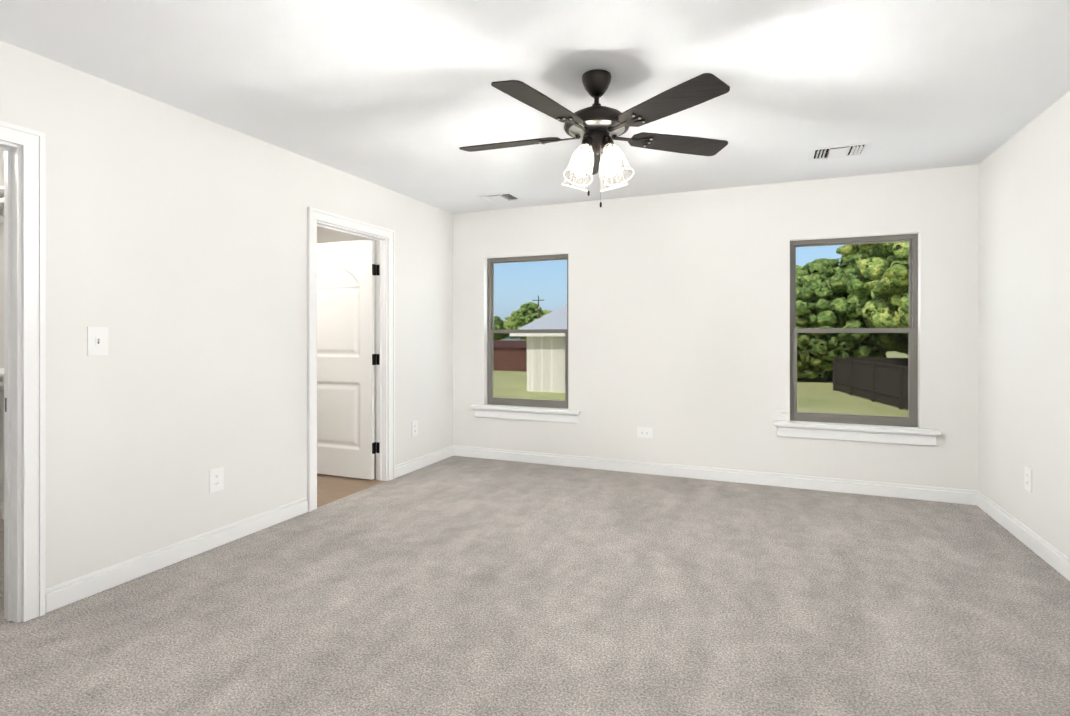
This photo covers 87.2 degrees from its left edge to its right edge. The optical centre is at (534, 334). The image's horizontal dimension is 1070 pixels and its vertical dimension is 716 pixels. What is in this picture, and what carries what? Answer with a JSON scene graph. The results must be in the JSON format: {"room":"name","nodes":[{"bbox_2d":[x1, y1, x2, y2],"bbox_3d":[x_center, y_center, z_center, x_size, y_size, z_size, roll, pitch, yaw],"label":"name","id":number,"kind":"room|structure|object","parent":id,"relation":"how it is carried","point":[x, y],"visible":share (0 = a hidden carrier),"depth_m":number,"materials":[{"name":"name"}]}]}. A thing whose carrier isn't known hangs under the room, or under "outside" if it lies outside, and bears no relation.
{"room":"empty bedroom","nodes":[
{"label":"empty bedroom","id":0,"kind":"room"},
{"bbox_2d":[0,151,3,502],"bbox_3d":[-2.897,0.001,3.523,1.980,2.440,0.100,0,0,22],"label":"wall","id":1,"kind":"structure","parent":0,"point":[2,338],"depth_m":3.72,"materials":[{"name":"paint"}]},
{"bbox_2d":[0,186,3,391],"bbox_3d":[-2.983,-0.203,3.342,2.000,1.289,0.300,0,0,22],"label":"shelf","id":2,"kind":"object","parent":1,"relation":"attached to","point":[1,221],"depth_m":3.46,"materials":[{"name":"white"}]},
{"bbox_2d":[0,502,3,518],"bbox_3d":[-2.915,1.168,3.469,1.970,0.105,0.015,0,0,22],"label":"baseboard","id":3,"kind":"structure","parent":1,"relation":"attached to","point":[1,504],"depth_m":3.71,"materials":[{"name":"white"}]},
{"bbox_2d":[0,40,452,588],"bbox_3d":[-1.906,0.001,3.199,0.100,2.440,5.700,0,0,22],"label":"wall","id":4,"kind":"structure","parent":0,"point":[175,251],"depth_m":3.03,"materials":[{"name":"paint"}]},
{"bbox_2d":[87,327,107,355],"bbox_3d":[-2.063,0.031,2.659,0.023,0.133,0.089,0,0,22],"label":"light switch","id":5,"kind":"object","parent":4,"relation":"attached to","point":[97,340],"visible":1,"depth_m":2.66,"materials":[{"name":"white plastic"}]},
{"bbox_2d":[45,497,307,612],"bbox_3d":[-1.859,1.169,3.164,0.015,0.105,1.520,0,0,22],"label":"baseboard","id":6,"kind":"structure","parent":4,"relation":"attached to","point":[60,595],"depth_m":2.93,"materials":[{"name":"white wood"}]},
{"bbox_2d":[0,121,394,622],"bbox_3d":[-1.900,0.171,3.213,0.148,2.100,3.390,0,0,22],"label":"door frame","id":7,"kind":"structure","parent":4,"relation":"attached to","point":[23,148],"depth_m":2.42,"materials":[{"name":"white wood"}]},
{"bbox_2d":[209,467,223,492],"bbox_3d":[-1.833,0.836,3.235,0.008,0.133,0.089,0,0,22],"label":"electrical outlet","id":8,"kind":"object","parent":4,"relation":"attached to","point":[216,479],"visible":1,"depth_m":3.23,"materials":[{"name":"white plastic"}]},
{"bbox_2d":[317,240,375,479],"bbox_3d":[-1.720,0.208,4.837,0.812,2.000,0.178,0,0,21],"label":"bathroom door","id":9,"kind":"structure","parent":4,"relation":"in","point":[346,363],"depth_m":4.78,"materials":[{"name":"white painted wood"}]},
{"bbox_2d":[412,420,417,436],"bbox_3d":[-1.080,0.845,5.055,0.008,0.133,0.089,0,0,22],"label":"electrical outlet","id":10,"kind":"object","parent":4,"relation":"attached to","point":[414,428],"visible":1,"depth_m":5.05,"materials":[{"name":"white plastic"}]},
{"bbox_2d":[395,445,455,477],"bbox_3d":[-1.016,1.168,5.204,0.015,0.105,0.955,0,0,22],"label":"baseboard","id":11,"kind":"structure","parent":4,"relation":"attached to","point":[401,469],"depth_m":5.18,"materials":[{"name":"white wood"}]},
{"bbox_2d":[317,453,384,507],"bbox_3d":[-2.339,1.281,4.769,2.100,0.120,2.830,0,0,22],"label":"floor","id":12,"kind":"structure","parent":0,"point":[331,488],"depth_m":4.54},
{"bbox_2d":[0,456,1069,715],"bbox_3d":[-0.858,1.281,2.686,6.430,0.120,5.550,0,0,22],"label":"floor carpet","id":13,"kind":"object","parent":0,"point":[462,586],"visible":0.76,"depth_m":2.46,"materials":[{"name":"grey carpet"}]},
{"bbox_2d":[0,0,1069,226],"bbox_3d":[-0.825,-1.279,2.698,6.680,0.120,5.800,0,0,22],"label":"ceiling","id":14,"kind":"structure","parent":0,"point":[405,98],"depth_m":2.63,"materials":[{"name":"paint"}]},
{"bbox_2d":[475,192,522,202],"bbox_3d":[-0.318,-1.212,4.999,0.340,0.015,0.260,0,0,22],"label":"ceiling vent","id":15,"kind":"object","parent":14,"relation":"in","point":[500,197],"visible":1,"depth_m":4.97,"materials":[{"name":"white plastic"}]},
{"bbox_2d":[459,69,729,206],"bbox_3d":[0.250,-0.904,2.652,1.305,0.630,1.340,0,0,22],"label":"ceiling fan","id":16,"kind":"object","parent":14,"relation":"hanging from","point":[596,128],"visible":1,"depth_m":2.56,"materials":[{"name":"brown metal"}]},
{"bbox_2d":[809,142,870,160],"bbox_3d":[2.019,-1.212,3.740,0.340,0.015,0.260,0,0,22],"label":"ceiling vent","id":17,"kind":"object","parent":14,"relation":"in","point":[842,151],"visible":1,"depth_m":3.71,"materials":[{"name":"white plastic"}]},
{"bbox_2d":[317,164,977,490],"bbox_3d":[0.254,0.000,5.309,6.680,2.440,0.150,0,0,22],"label":"wall","id":18,"kind":"structure","parent":0,"point":[679,323],"depth_m":4.71,"materials":[{"name":"paint"}]},
{"bbox_2d":[471,254,580,422],"bbox_3d":[-0.082,0.028,5.413,1.120,1.575,0.185,0,0,22],"label":"window","id":19,"kind":"structure","parent":18,"relation":"in","point":[520,401],"depth_m":5.46,"materials":[{"name":"grey"}]},
{"bbox_2d":[637,427,651,437],"bbox_3d":[0.964,0.860,4.931,0.133,0.089,0.008,0,0,22],"label":"electrical outlet","id":20,"kind":"object","parent":18,"relation":"attached to","point":[643,432],"visible":1,"depth_m":4.93,"materials":[{"name":"white plastic"}]},
{"bbox_2d":[456,445,971,504],"bbox_3d":[1.152,1.168,4.850,4.290,0.105,0.015,0,0,22],"label":"baseboard","id":21,"kind":"structure","parent":18,"relation":"attached to","point":[917,492],"depth_m":4.63,"materials":[{"name":"white wood"}]},
{"bbox_2d":[773,234,941,445],"bbox_3d":[2.460,0.028,4.362,1.120,1.575,0.185,0,0,22],"label":"window","id":22,"kind":"structure","parent":18,"relation":"in","point":[910,419],"depth_m":4.37,"materials":[{"name":"grey"}]},
{"bbox_2d":[978,91,1069,557],"bbox_3d":[2.163,0.002,1.382,0.150,2.440,5.650,0,0,22],"label":"wall","id":23,"kind":"structure","parent":0,"point":[1023,297],"depth_m":3.25,"materials":[{"name":"paint"}]},
{"bbox_2d":[972,490,1069,580],"bbox_3d":[2.106,1.169,1.460,0.015,0.105,5.550,0,0,22],"label":"baseboard","id":24,"kind":"structure","parent":23,"relation":"attached to","point":[1060,562],"depth_m":3.25,"materials":[{"name":"white wood"}]},
{"bbox_2d":[1025,466,1031,492],"bbox_3d":[2.849,0.836,3.247,0.008,0.133,0.089,0,0,22],"label":"electrical outlet","id":25,"kind":"object","parent":23,"relation":"attached to","point":[1028,479],"visible":1,"depth_m":3.24,"materials":[{"name":"white plastic"}]},
{"label":"outside","id":26,"kind":"structure","parent":0,"visible":0},
{"bbox_2d":[493,351,907,416],"bbox_3d":[39.273,2.833,102.663,300.000,0.300,300.000,0,0,22],"label":"lawn","id":27,"kind":"structure","parent":26,"point":[510,386],"depth_m":25.02,"materials":[{"name":"green plant"}]},
{"bbox_2d":[493,316,508,339],"bbox_3d":[-9.824,-0.842,135.880,8.040,7.425,8.556,0,0,22],"label":"tree","id":28,"kind":"object","parent":27,"relation":"on","point":[498,324],"depth_m":133.94,"materials":[{"name":"green plant"}]},
{"bbox_2d":[493,340,526,370],"bbox_3d":[-2.953,1.580,44.374,13.100,2.250,4.600,0,0,22],"label":"outbuilding","id":29,"kind":"structure","parent":27,"relation":"on","point":[501,344],"depth_m":41.87,"materials":[{"name":"brown wood"}]},
{"bbox_2d":[503,309,526,339],"bbox_3d":[-3.374,-1.636,134.758,9.202,9.013,8.977,0,0,22],"label":"tree","id":30,"kind":"object","parent":27,"relation":"on","point":[509,324],"depth_m":132.29,"materials":[{"name":"green plant"}]},
{"bbox_2d":[511,302,542,336],"bbox_3d":[-0.893,-2.131,122.010,9.086,10.013,8.553,0,0,22],"label":"tree","id":31,"kind":"object","parent":27,"relation":"on","point":[526,310],"depth_m":120.25,"materials":[{"name":"green plant"}]},
{"bbox_2d":[532,296,543,318],"bbox_3d":[0.593,-2.065,98.094,2.200,9.500,0.266,0,0,22],"label":"utility pole","id":32,"kind":"object","parent":27,"relation":"on","point":[538,305],"depth_m":97.99,"materials":[{"name":"brown wood"}]},
{"bbox_2d":[510,304,566,392],"bbox_3d":[4.461,-0.179,28.961,8.620,5.780,8.820,0,0,22],"label":"neighbor house","id":33,"kind":"structure","parent":27,"relation":"on","point":[555,322],"depth_m":26.51,"materials":[{"name":"painted siding"},{"name":"metal"}]},
{"bbox_2d":[525,310,551,324],"bbox_3d":[2.598,-1.255,121.697,10.225,8.261,10.131,0,0,22],"label":"tree","id":34,"kind":"object","parent":27,"relation":"on","point":[544,312],"depth_m":120.13,"materials":[{"name":"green plant"}]},
{"bbox_2d":[796,296,844,378],"bbox_3d":[15.270,0.204,33.075,5.696,5.410,5.683,0,0,22],"label":"tree","id":35,"kind":"object","parent":27,"relation":"on","point":[801,322],"depth_m":31.22,"materials":[{"name":"green plant"}]},
{"bbox_2d":[796,258,900,380],"bbox_3d":[17.354,-0.797,32.740,7.769,7.414,7.356,0,0,22],"label":"tree","id":36,"kind":"object","parent":27,"relation":"on","point":[832,274],"depth_m":30.53,"materials":[{"name":"green plant"}]},
{"bbox_2d":[833,358,907,409],"bbox_3d":[16.512,1.919,20.228,9.164,1.590,16.391,0,0,22],"label":"fence","id":37,"kind":"object","parent":27,"relation":"on","point":[885,388],"depth_m":23.24,"materials":[{"name":"grey wood"}]},
{"bbox_2d":[836,241,908,335],"bbox_3d":[15.885,-3.071,20.985,8.147,11.971,7.825,0,0,22],"label":"tree","id":38,"kind":"object","parent":27,"relation":"on","point":[883,314],"depth_m":20.85,"materials":[{"name":"green plant"}]},
{"bbox_2d":[841,250,907,354],"bbox_3d":[22.945,-3.873,32.602,10.253,13.565,10.142,0,0,22],"label":"tree","id":39,"kind":"object","parent":27,"relation":"on","point":[903,342],"depth_m":31.54,"materials":[{"name":"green plant"}]},
{"bbox_2d":[842,244,907,327],"bbox_3d":[18.765,-3.542,25.000,9.291,12.908,9.311,0,0,22],"label":"tree","id":40,"kind":"object","parent":27,"relation":"on","point":[856,282],"depth_m":25.81,"materials":[{"name":"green plant"}]}
]}

